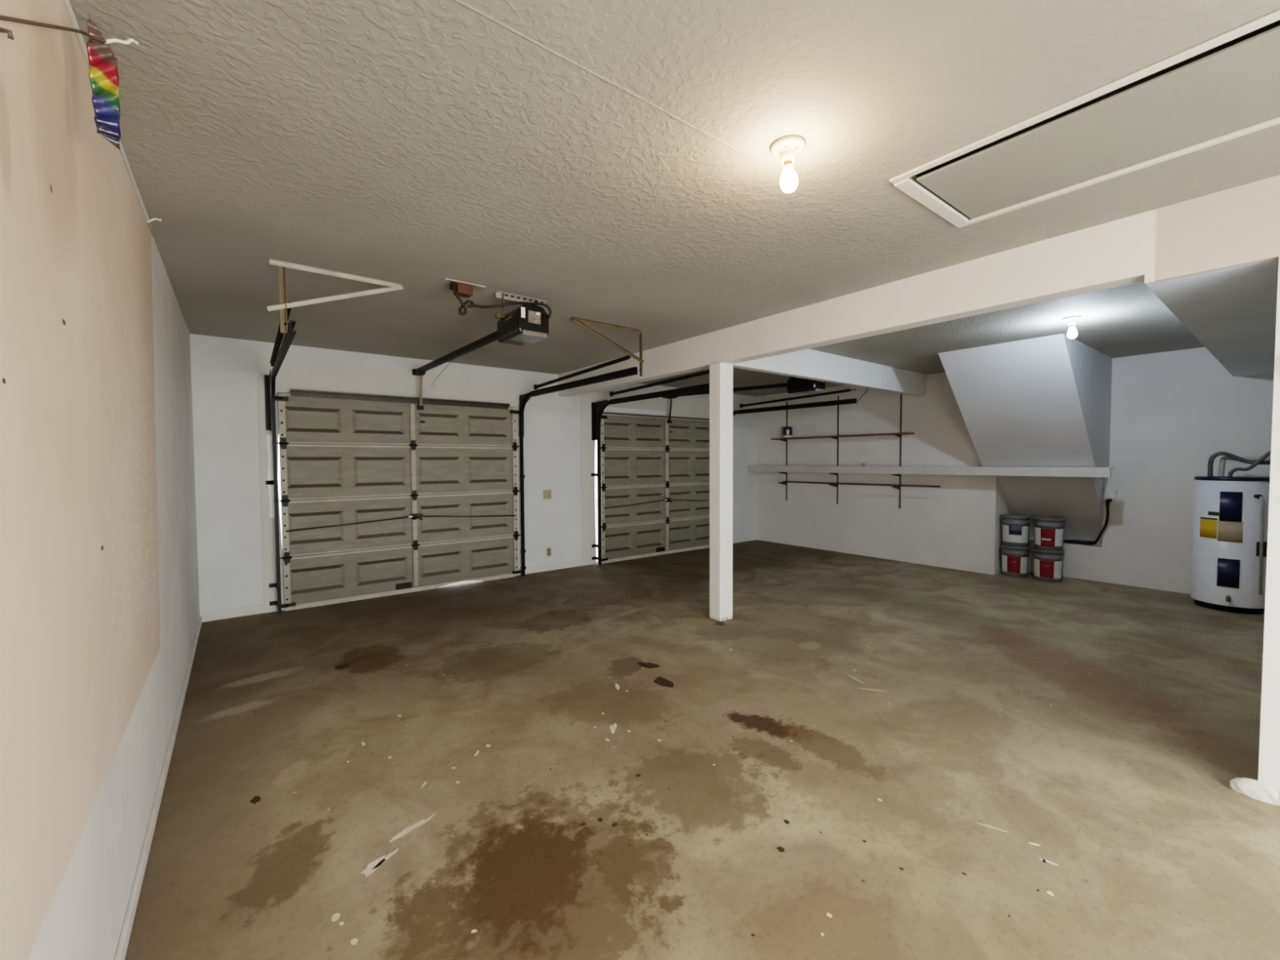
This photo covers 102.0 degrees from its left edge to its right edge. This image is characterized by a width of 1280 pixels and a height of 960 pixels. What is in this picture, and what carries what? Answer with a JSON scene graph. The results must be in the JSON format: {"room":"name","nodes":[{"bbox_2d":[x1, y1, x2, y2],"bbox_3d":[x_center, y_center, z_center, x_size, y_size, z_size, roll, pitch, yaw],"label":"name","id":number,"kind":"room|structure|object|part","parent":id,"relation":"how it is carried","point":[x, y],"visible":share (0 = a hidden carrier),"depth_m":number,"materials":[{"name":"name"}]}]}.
{"room":"garage","nodes":[
{"label":"garage","id":0,"kind":"room"},
{"bbox_2d":[0,0,199,959],"bbox_3d":[-1.706,-0.074,1.573,0.140,2.950,7.978,-2,3,-38],"label":"wall","id":1,"kind":"structure","parent":0,"point":[100,606],"depth_m":1.27,"materials":[{"name":"paint"}]},
{"bbox_2d":[0,15,138,45],"bbox_3d":[-1.242,-0.948,1.081,0.108,0.364,0.554,-1,2,-23],"label":"wire","id":2,"kind":"object","parent":1,"relation":"attached to","point":[10,35],"visible":1,"depth_m":1.13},
{"bbox_2d":[86,13,120,150],"bbox_3d":[-1.362,-1.010,1.317,0.053,0.312,0.032,-2,3,-38],"label":"windsock","id":3,"kind":"object","parent":2,"relation":"hanging from","point":[103,70],"visible":0.99,"depth_m":1.32,"materials":[{"name":"fabric"}]},
{"bbox_2d":[62,0,155,235],"bbox_3d":[-0.986,-1.175,0.716,0.016,0.014,4.800,-2,3,-38],"label":"trim","id":4,"kind":"structure","parent":1,"relation":"attached to","point":[67,4],"depth_m":1.49,"materials":[{"name":"white paint"}]},
{"bbox_2d":[114,616,202,959],"bbox_3d":[-1.596,1.372,1.619,0.014,0.055,7.842,-2,3,-38],"label":"baseboard","id":5,"kind":"structure","parent":1,"relation":"attached to","point":[123,941],"depth_m":1.98,"materials":[{"name":"white paint"}]},
{"bbox_2d":[189,333,756,620],"bbox_3d":[-0.547,-0.295,7.435,9.155,2.950,0.120,-2,3,-38],"label":"wall","id":6,"kind":"structure","parent":0,"point":[224,376],"depth_m":4.99,"materials":[{"name":"white paint"}]},
{"bbox_2d":[264,320,296,613],"bbox_3d":[-2.811,0.166,4.042,0.089,2.293,2.462,-2,3,-38],"label":"door track","id":7,"kind":"object","parent":6,"relation":"attached to","point":[269,383],"visible":1,"depth_m":4.94,"materials":[{"name":"metal"}]},
{"bbox_3d":[-3.402,0.144,4.855,0.028,2.282,0.326,-2,3,-38],"label":"vertical rail","id":8,"kind":"part","parent":7,"relation":"part of","materials":[{"name":"metal"}]},
{"bbox_2d":[270,302,291,366],"bbox_3d":[-2.691,-1.040,3.863,0.040,0.107,2.014,-2,3,-38],"label":"spring","id":9,"kind":"object","parent":7,"relation":"attached to","point":[279,335],"visible":0.72,"depth_m":3.93,"materials":[{"name":"metal"}]},
{"bbox_3d":[-2.674,-0.936,3.868,0.028,0.075,2.075,-2,3,-38],"label":"horizontal rail","id":10,"kind":"part","parent":7,"relation":"part of","materials":[{"name":"metal"}]},
{"bbox_2d":[257,356,516,613],"bbox_3d":[-2.590,0.021,5.773,2.635,2.460,0.022,-2,3,-38],"label":"trim","id":11,"kind":"structure","parent":6,"relation":"attached to","point":[292,374],"depth_m":5.36,"materials":[{"name":"white wood"}]},
{"bbox_2d":[266,389,523,611],"bbox_3d":[-2.528,0.170,5.755,2.600,2.159,0.113,-2,3,-38],"label":"door","id":12,"kind":"structure","parent":6,"relation":"in","point":[381,495],"depth_m":5.63,"materials":[{"name":"metal"}]},
{"bbox_3d":[-2.611,1.171,5.733,0.165,0.065,0.006,-2,3,-38],"label":"serial plate","id":13,"kind":"part","parent":12,"relation":"part of","materials":[{"name":"metal"}]},
{"bbox_2d":[201,535,756,622],"bbox_3d":[-0.932,1.153,7.099,7.751,0.085,0.014,-2,3,-38],"label":"baseboard","id":14,"kind":"structure","parent":6,"relation":"attached to","point":[257,609],"depth_m":4.98,"materials":[{"name":"white wood"}]},
{"bbox_2d":[542,489,551,498],"bbox_3d":[-1.221,0.191,6.842,0.118,0.118,0.016,-2,3,-38],"label":"wall switch","id":15,"kind":"object","parent":6,"relation":"attached to","point":[547,493],"visible":1,"depth_m":6.84,"materials":[{"name":"beige plastic"}]},
{"bbox_2d":[546,546,551,556],"bbox_3d":[-1.209,0.955,6.881,0.072,0.118,0.008,-2,3,-38],"label":"wall outlet","id":16,"kind":"object","parent":6,"relation":"attached to","point":[548,549],"visible":1,"depth_m":6.87,"materials":[{"name":"beige plastic"}]},
{"bbox_2d":[519,366,637,576],"bbox_3d":[-0.757,0.097,5.631,0.089,2.293,2.462,-2,3,-38],"label":"door track","id":17,"kind":"object","parent":6,"relation":"attached to","point":[523,399],"visible":1,"depth_m":6.24,"materials":[{"name":"metal"}]},
{"bbox_3d":[-1.396,0.077,6.406,0.028,2.282,0.326,-2,3,-38],"label":"vertical rail","id":18,"kind":"part","parent":17,"relation":"part of","materials":[{"name":"metal"}]},
{"bbox_2d":[533,355,631,390],"bbox_3d":[-0.663,-1.108,5.444,0.040,0.107,1.994,-2,3,-38],"label":"spring","id":19,"kind":"object","parent":17,"relation":"attached to","point":[535,387],"visible":1,"depth_m":5.30,"materials":[{"name":"metal"}]},
{"bbox_3d":[-0.668,-1.003,5.419,0.028,0.075,2.075,-2,3,-38],"label":"horizontal rail","id":20,"kind":"part","parent":17,"relation":"part of","materials":[{"name":"metal"}]},
{"bbox_2d":[580,390,709,565],"bbox_3d":[0.366,-0.077,8.059,2.960,2.460,0.022,-2,3,-38],"label":"trim","id":21,"kind":"structure","parent":6,"relation":"attached to","point":[686,407],"depth_m":7.26,"materials":[{"name":"white wood"}]},
{"bbox_2d":[591,383,709,564],"bbox_3d":[0.106,0.078,6.299,0.089,2.273,2.462,-2,3,-38],"label":"door track","id":22,"kind":"object","parent":6,"relation":"attached to","point":[599,406],"visible":0.96,"depth_m":7.17,"materials":[{"name":"metal"}]},
{"bbox_3d":[-0.484,0.057,7.112,0.028,2.262,0.326,-2,3,-38],"label":"vertical rail","id":23,"kind":"part","parent":22,"relation":"part of","materials":[{"name":"metal"}]},
{"bbox_2d":[609,369,709,396],"bbox_3d":[0.217,-1.132,6.112,0.040,0.097,2.014,-2,3,-38],"label":"spring","id":24,"kind":"object","parent":22,"relation":"attached to","point":[611,393],"visible":0.94,"depth_m":6.05,"materials":[{"name":"metal"}]},
{"bbox_3d":[0.243,-1.013,6.125,0.028,0.075,2.075,-2,3,-38],"label":"horizontal rail","id":25,"kind":"part","parent":22,"relation":"part of","materials":[{"name":"metal"}]},
{"bbox_2d":[598,406,709,563],"bbox_3d":[0.416,0.041,8.031,2.556,2.219,0.113,-2,3,-38],"label":"door","id":26,"kind":"structure","parent":6,"relation":"in","point":[655,472],"depth_m":7.88,"materials":[{"name":"metal"}]},
{"bbox_3d":[0.316,1.074,7.997,0.165,0.065,0.006,-2,3,-38],"label":"serial plate","id":27,"kind":"part","parent":26,"relation":"part of","materials":[{"name":"metal"}]},
{"bbox_2d":[733,398,856,416],"bbox_3d":[2.145,0.010,7.888,0.089,2.273,2.442,-2,3,-38],"label":"door track","id":28,"kind":"object","parent":6,"relation":"attached to","point":[851,401],"visible":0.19,"depth_m":7.58,"materials":[{"name":"metal"}]},
{"bbox_2d":[739,388,856,408],"bbox_3d":[2.253,-1.200,7.687,0.040,0.097,2.014,-2,3,-38],"label":"spring","id":29,"kind":"object","parent":28,"relation":"attached to","point":[741,406],"visible":1,"depth_m":7.59,"materials":[{"name":"metal"}]},
{"bbox_2d":[558,174,1279,791],"bbox_3d":[1.380,-0.003,3.889,0.140,2.607,7.858,-2,3,-38],"label":"beam","id":30,"kind":"structure","parent":6,"relation":"attached to","point":[1239,225],"depth_m":2.67,"materials":[{"name":"paint"}]},
{"bbox_2d":[1229,777,1279,806],"bbox_3d":[2.825,1.327,1.974,0.061,0.074,0.768,-2,3,-38],"label":"trim","id":31,"kind":"structure","parent":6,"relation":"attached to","point":[1251,788],"depth_m":2.20,"materials":[{"name":"paint"}]},
{"bbox_2d":[69,0,1279,396],"bbox_3d":[1.856,-1.519,4.227,9.215,0.393,8.088,-2,3,-38],"label":"ceiling","id":32,"kind":"structure","parent":0,"point":[611,162],"depth_m":1.97,"materials":[{"name":"white paint"}]},
{"bbox_2d":[146,217,161,222],"bbox_3d":[-2.297,-1.225,2.447,0.055,0.027,0.015,-1,2,-27],"label":"ceiling hook","id":33,"kind":"object","parent":32,"relation":"attached to","point":[153,219],"visible":1,"depth_m":2.44,"materials":[{"name":"white metal"}]},
{"bbox_2d":[266,258,403,333],"bbox_3d":[-1.828,-1.060,3.157,0.728,0.406,0.047,-2,3,-38],"label":"hanger","id":34,"kind":"object","parent":32,"relation":"attached to","point":[283,305],"visible":1,"depth_m":3.06,"materials":[{"name":"paint"}]},
{"bbox_2d":[441,278,485,297],"bbox_3d":[-1.146,-1.238,3.374,0.260,0.075,0.080,-2,3,-38],"label":"outlet","id":35,"kind":"object","parent":32,"relation":"attached to","point":[463,289],"visible":0.91,"depth_m":3.34,"materials":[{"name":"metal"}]},
{"bbox_3d":[-1.143,-1.272,3.369,0.260,0.008,0.070,-2,3,-38],"label":"mounting plate","id":36,"kind":"part","parent":35,"relation":"part of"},
{"bbox_2d":[412,284,551,409],"bbox_3d":[-1.712,-1.027,4.534,0.687,0.577,2.971,-2,3,-38],"label":"garage door opener","id":37,"kind":"object","parent":32,"relation":"hanging from","point":[526,324],"visible":1,"depth_m":3.52,"materials":[{"name":"black plastic"}]},
{"bbox_3d":[-2.413,-0.993,5.709,0.025,0.351,0.058,-2,3,-38],"label":"arm","id":38,"kind":"part","parent":37,"relation":"part of","materials":[{"name":"paint"}]},
{"bbox_2d":[431,353,459,387],"bbox_3d":[-1.978,-1.077,5.196,0.065,0.102,1.602,-1,2,-29],"label":"cord","id":39,"kind":"object","parent":37,"relation":"hanging from","point":[459,353],"visible":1,"depth_m":5.02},
{"bbox_3d":[-1.701,-1.149,4.750,0.050,0.084,2.551,-2,3,-38],"label":"rail","id":40,"kind":"part","parent":37,"relation":"part of","materials":[{"name":"metal"}]},
{"bbox_3d":[-0.911,-1.155,3.447,0.634,0.189,0.107,-1,2,-21],"label":"power cord","id":41,"kind":"part","parent":37,"relation":"part of","materials":[{"name":"rubber"}]},
{"bbox_3d":[-0.648,-1.079,3.511,0.023,0.090,0.010,-2,3,-38],"label":"button panel","id":42,"kind":"part","parent":37,"relation":"part of","materials":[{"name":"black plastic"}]},
{"bbox_2d":[571,316,644,376],"bbox_3d":[-0.255,-1.113,4.373,0.720,0.406,0.047,-2,3,-38],"label":"hanger","id":43,"kind":"object","parent":32,"relation":"attached to","point":[579,321],"visible":1,"depth_m":4.41,"materials":[{"name":"paint"}]},
{"bbox_2d":[662,376,825,423],"bbox_3d":[1.224,-1.130,6.953,0.370,0.577,2.735,-2,3,-38],"label":"garage door opener","id":44,"kind":"object","parent":32,"relation":"hanging from","point":[795,385],"visible":0.73,"depth_m":6.05,"materials":[{"name":"black plastic"}]},
{"bbox_3d":[0.469,-1.089,7.939,0.025,0.351,0.058,-2,3,-38],"label":"arm","id":45,"kind":"part","parent":44,"relation":"part of","materials":[{"name":"metal"}]},
{"bbox_3d":[1.114,-1.216,7.067,0.050,0.148,2.332,-2,3,-38],"label":"rail","id":46,"kind":"part","parent":44,"relation":"part of","materials":[{"name":"metal"}]},
{"bbox_2d":[770,134,805,192],"bbox_3d":[0.544,-1.145,1.910,0.124,0.170,0.124,-2,3,-38],"label":"ceiling lamp","id":47,"kind":"object","parent":32,"relation":"hanging from","point":[784,148],"visible":1,"depth_m":1.89,"materials":[{"name":"ceramic"}]},
{"bbox_3d":[0.548,-1.108,1.907,0.063,0.095,0.063,-2,3,-38],"label":"bulb","id":48,"kind":"part","parent":47,"relation":"part of","materials":[{"name":"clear glass"}]},
{"bbox_2d":[1062,315,1081,338],"bbox_3d":[3.542,-1.246,4.252,0.124,0.170,0.124,-2,3,-38],"label":"ceiling lamp","id":49,"kind":"object","parent":32,"relation":"hanging from","point":[1072,333],"visible":1,"depth_m":4.23,"materials":[{"name":"white ceramic"}]},
{"bbox_3d":[3.548,-1.209,4.252,0.063,0.095,0.063,-2,3,-38],"label":"bulb","id":50,"kind":"part","parent":49,"relation":"part of","materials":[{"name":"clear glass"}]},
{"bbox_2d":[888,8,1279,227],"bbox_3d":[1.758,-1.226,1.761,0.696,0.022,1.495,-2,3,-38],"label":"attic hatch","id":51,"kind":"object","parent":32,"relation":"attached to","point":[1233,91],"visible":1,"depth_m":1.84,"materials":[{"name":"white wood"}]},
{"bbox_2d":[124,539,1279,959],"bbox_3d":[1.870,1.333,4.331,9.215,0.101,8.088,-2,3,-38],"label":"floor","id":52,"kind":"structure","parent":0,"point":[872,758],"depth_m":2.40,"materials":[{"name":"concrete"}]},
{"bbox_2d":[709,362,733,621],"bbox_3d":[0.738,0.115,4.710,0.169,2.317,0.135,-2,3,-38],"label":"support post","id":53,"kind":"object","parent":52,"relation":"on","point":[721,374],"visible":1,"depth_m":4.66,"materials":[{"name":"paint"}]},
{"bbox_2d":[999,543,1031,577],"bbox_3d":[4.677,1.002,6.465,0.313,0.376,0.320,-2,3,-38],"label":"pail","id":54,"kind":"object","parent":52,"relation":"on","point":[1015,560],"visible":0.9,"depth_m":6.36,"materials":[{"name":"grey plastic"}]},
{"bbox_3d":[4.594,1.042,6.370,0.137,0.201,0.024,2,3,40],"label":"red panel","id":55,"kind":"part","parent":54,"relation":"part of","materials":[{"name":"red paper"}]},
{"bbox_3d":[4.636,0.900,6.406,0.322,0.056,0.174,1,3,36],"label":"wire handle","id":56,"kind":"part","parent":54,"relation":"part of","materials":[{"name":"grey metal"}]},
{"bbox_3d":[4.679,0.835,6.463,0.304,0.041,0.304,-2,3,-38],"label":"lid","id":57,"kind":"part","parent":54,"relation":"part of","materials":[{"name":"grey plastic"}]},
{"bbox_2d":[1000,514,1031,546],"bbox_3d":[4.675,0.625,6.451,0.313,0.376,0.320,-2,3,-38],"label":"pail","id":58,"kind":"object","parent":54,"relation":"on","point":[1015,527],"visible":1,"depth_m":6.35,"materials":[{"name":"grey plastic"}]},
{"bbox_3d":[4.600,0.619,6.352,0.040,0.108,0.126,-2,3,-38],"label":"navy panel","id":59,"kind":"part","parent":58,"relation":"part of","materials":[{"name":"blue paper"}]},
{"bbox_3d":[4.634,0.523,6.392,0.322,0.056,0.174,1,3,36],"label":"wire handle","id":60,"kind":"part","parent":58,"relation":"part of","materials":[{"name":"grey metal"}]},
{"bbox_3d":[4.677,0.458,6.449,0.304,0.041,0.304,-2,3,-38],"label":"lid","id":61,"kind":"part","parent":58,"relation":"part of","materials":[{"name":"grey plastic"}]},
{"bbox_3d":[4.602,0.592,6.338,0.113,0.053,0.013,1,3,33],"label":"blue panel","id":62,"kind":"part","parent":58,"relation":"part of","materials":[{"name":"metal"}]},
{"bbox_2d":[1031,546,1065,582],"bbox_3d":[4.875,1.011,6.193,0.313,0.376,0.321,-2,3,-38],"label":"pail","id":63,"kind":"object","parent":52,"relation":"on","point":[1047,564],"visible":0.93,"depth_m":6.09,"materials":[{"name":"grey plastic"}]},
{"bbox_3d":[4.788,1.050,6.101,0.137,0.201,0.024,2,3,43],"label":"red panel","id":64,"kind":"part","parent":63,"relation":"part of","materials":[{"name":"red paper"}]},
{"bbox_3d":[4.832,0.909,6.135,0.322,0.056,0.174,1,3,38],"label":"wire handle","id":65,"kind":"part","parent":63,"relation":"part of","materials":[{"name":"grey metal"}]},
{"bbox_3d":[4.877,0.844,6.190,0.304,0.041,0.304,-2,3,-38],"label":"lid","id":66,"kind":"part","parent":63,"relation":"part of","materials":[{"name":"grey plastic"}]},
{"bbox_2d":[1032,515,1066,550],"bbox_3d":[4.881,0.634,6.185,0.313,0.376,0.321,-2,3,-38],"label":"pail","id":67,"kind":"object","parent":63,"relation":"on","point":[1049,531],"visible":1,"depth_m":6.08,"materials":[{"name":"grey plastic"}]},
{"bbox_3d":[4.795,0.679,6.094,0.137,0.213,0.024,2,3,43],"label":"red panel","id":68,"kind":"part","parent":67,"relation":"part of","materials":[{"name":"red paper"}]},
{"bbox_3d":[4.838,0.532,6.127,0.322,0.056,0.174,1,3,38],"label":"wire handle","id":69,"kind":"part","parent":67,"relation":"part of","materials":[{"name":"grey metal"}]},
{"bbox_3d":[4.883,0.467,6.183,0.304,0.041,0.304,-2,3,-38],"label":"lid","id":70,"kind":"part","parent":67,"relation":"part of","materials":[{"name":"grey plastic"}]},
{"bbox_2d":[1190,450,1271,614],"bbox_3d":[5.701,0.468,4.945,0.508,1.545,0.627,0,2,5],"label":"water heater","id":71,"kind":"object","parent":52,"relation":"on","point":[1231,513],"visible":0.94,"depth_m":4.85,"materials":[{"name":"white metal"}]},
{"bbox_3d":[5.516,0.872,4.860,0.019,0.265,0.138,-2,3,-40],"label":"access panel","id":72,"kind":"part","parent":71,"relation":"part of","materials":[{"name":"blue metal"}]},
{"bbox_3d":[5.513,0.248,4.838,0.019,0.275,0.138,-2,3,-40],"label":"access panel","id":73,"kind":"part","parent":71,"relation":"part of","materials":[{"name":"blue metal"}]},
{"bbox_2d":[756,346,1274,594],"bbox_3d":[5.021,-0.296,6.699,1.250,2.950,7.858,-2,3,-38],"label":"wall","id":74,"kind":"structure","parent":0,"point":[1171,411],"depth_m":6.67,"materials":[{"name":"white paint"}]},
{"bbox_2d":[786,401,787,500],"bbox_3d":[2.519,-0.491,8.894,0.011,1.695,0.016,-2,3,-38],"label":"shelf standard","id":75,"kind":"object","parent":74,"relation":"attached to","point":[786,402],"visible":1,"depth_m":8.89,"materials":[{"name":"brown metal"}]},
{"bbox_2d":[733,348,927,396],"bbox_3d":[2.337,-1.241,5.907,3.914,0.290,0.090,-2,3,-38],"label":"beam","id":76,"kind":"structure","parent":74,"relation":"attached to","point":[810,364],"depth_m":5.78,"materials":[{"name":"white paint"}]},
{"bbox_2d":[836,395,839,504],"bbox_3d":[3.107,-0.467,8.136,0.011,1.695,0.016,-2,3,-38],"label":"shelf standard","id":77,"kind":"object","parent":74,"relation":"attached to","point":[837,396],"visible":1,"depth_m":8.13,"materials":[{"name":"brown metal"}]},
{"bbox_2d":[770,432,914,439],"bbox_3d":[3.033,-0.675,8.059,0.181,0.020,2.320,-2,3,-38],"label":"wall shelf","id":78,"kind":"object","parent":74,"relation":"attached to","point":[891,433],"visible":1,"depth_m":7.83,"materials":[{"name":"brown wood"}]},
{"bbox_2d":[782,426,792,438],"bbox_3d":[2.491,-0.802,8.755,0.157,0.187,0.156,-2,3,-38],"label":"paint can","id":79,"kind":"object","parent":78,"relation":"on","point":[787,431],"visible":0.84,"depth_m":8.69,"materials":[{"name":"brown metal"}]},
{"bbox_2d":[898,393,902,508],"bbox_3d":[3.704,-0.441,7.365,0.011,1.695,0.016,-2,3,-38],"label":"shelf standard","id":80,"kind":"object","parent":74,"relation":"attached to","point":[900,393],"visible":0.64,"depth_m":7.36,"materials":[{"name":"brown metal"}]},
{"bbox_3d":[3.609,0.111,7.310,0.232,0.050,0.007,-2,3,-38],"label":"bracket","id":81,"kind":"object","parent":80,"relation":"attached to","visible":0},
{"bbox_2d":[782,480,940,487],"bbox_3d":[3.158,0.057,7.731,0.028,0.032,2.470,-2,3,-38],"label":"wall shelf","id":82,"kind":"object","parent":81,"relation":"on","point":[869,484],"visible":1,"depth_m":7.54,"materials":[{"name":"brown wood"}]},
{"bbox_2d":[748,465,1114,477],"bbox_3d":[3.517,-0.142,7.395,0.258,0.107,4.850,-2,3,-38],"label":"wall shelf","id":83,"kind":"object","parent":74,"relation":"attached to","point":[985,471],"visible":0.98,"depth_m":6.54,"materials":[{"name":"white paint"}]},
{"bbox_2d":[938,333,1112,543],"bbox_3d":[4.611,-0.251,6.053,2.590,2.302,1.085,-2,3,-38],"label":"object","id":84,"kind":"structure","parent":74,"relation":"attached to","point":[1045,401],"depth_m":5.68,"materials":[{"name":"white paint"}]},
{"bbox_2d":[1063,498,1110,545],"bbox_3d":[5.339,0.495,6.274,0.123,0.573,0.601,-1,2,-22],"label":"pipe","id":85,"kind":"object","parent":74,"relation":"on","point":[1107,501],"visible":0.9,"depth_m":6.08,"materials":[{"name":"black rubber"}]},
{"bbox_2d":[1105,488,1116,504],"bbox_3d":[5.451,0.190,5.998,0.052,0.175,0.093,-2,3,-38],"label":"wall outlet","id":86,"kind":"object","parent":74,"relation":"attached to","point":[1111,494],"visible":0.94,"depth_m":5.98,"materials":[{"name":"white plastic"}]},
{"bbox_2d":[1145,257,1278,376],"bbox_3d":[4.881,-1.127,2.985,4.570,0.330,2.200,-2,3,-38],"label":"sloped ceiling","id":87,"kind":"structure","parent":74,"relation":"attached to","point":[1232,312],"depth_m":2.91,"materials":[{"name":"paint"}]},
{"label":"outside","id":88,"kind":"structure","parent":0,"visible":0},
{"bbox_2d":[280,498,597,561],"bbox_3d":[2.737,1.387,4.696,34.000,0.036,32.000,-2,3,-38],"label":"driveway","id":89,"kind":"structure","parent":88,"point":[596,500],"depth_m":12.89,"materials":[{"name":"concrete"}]}
]}

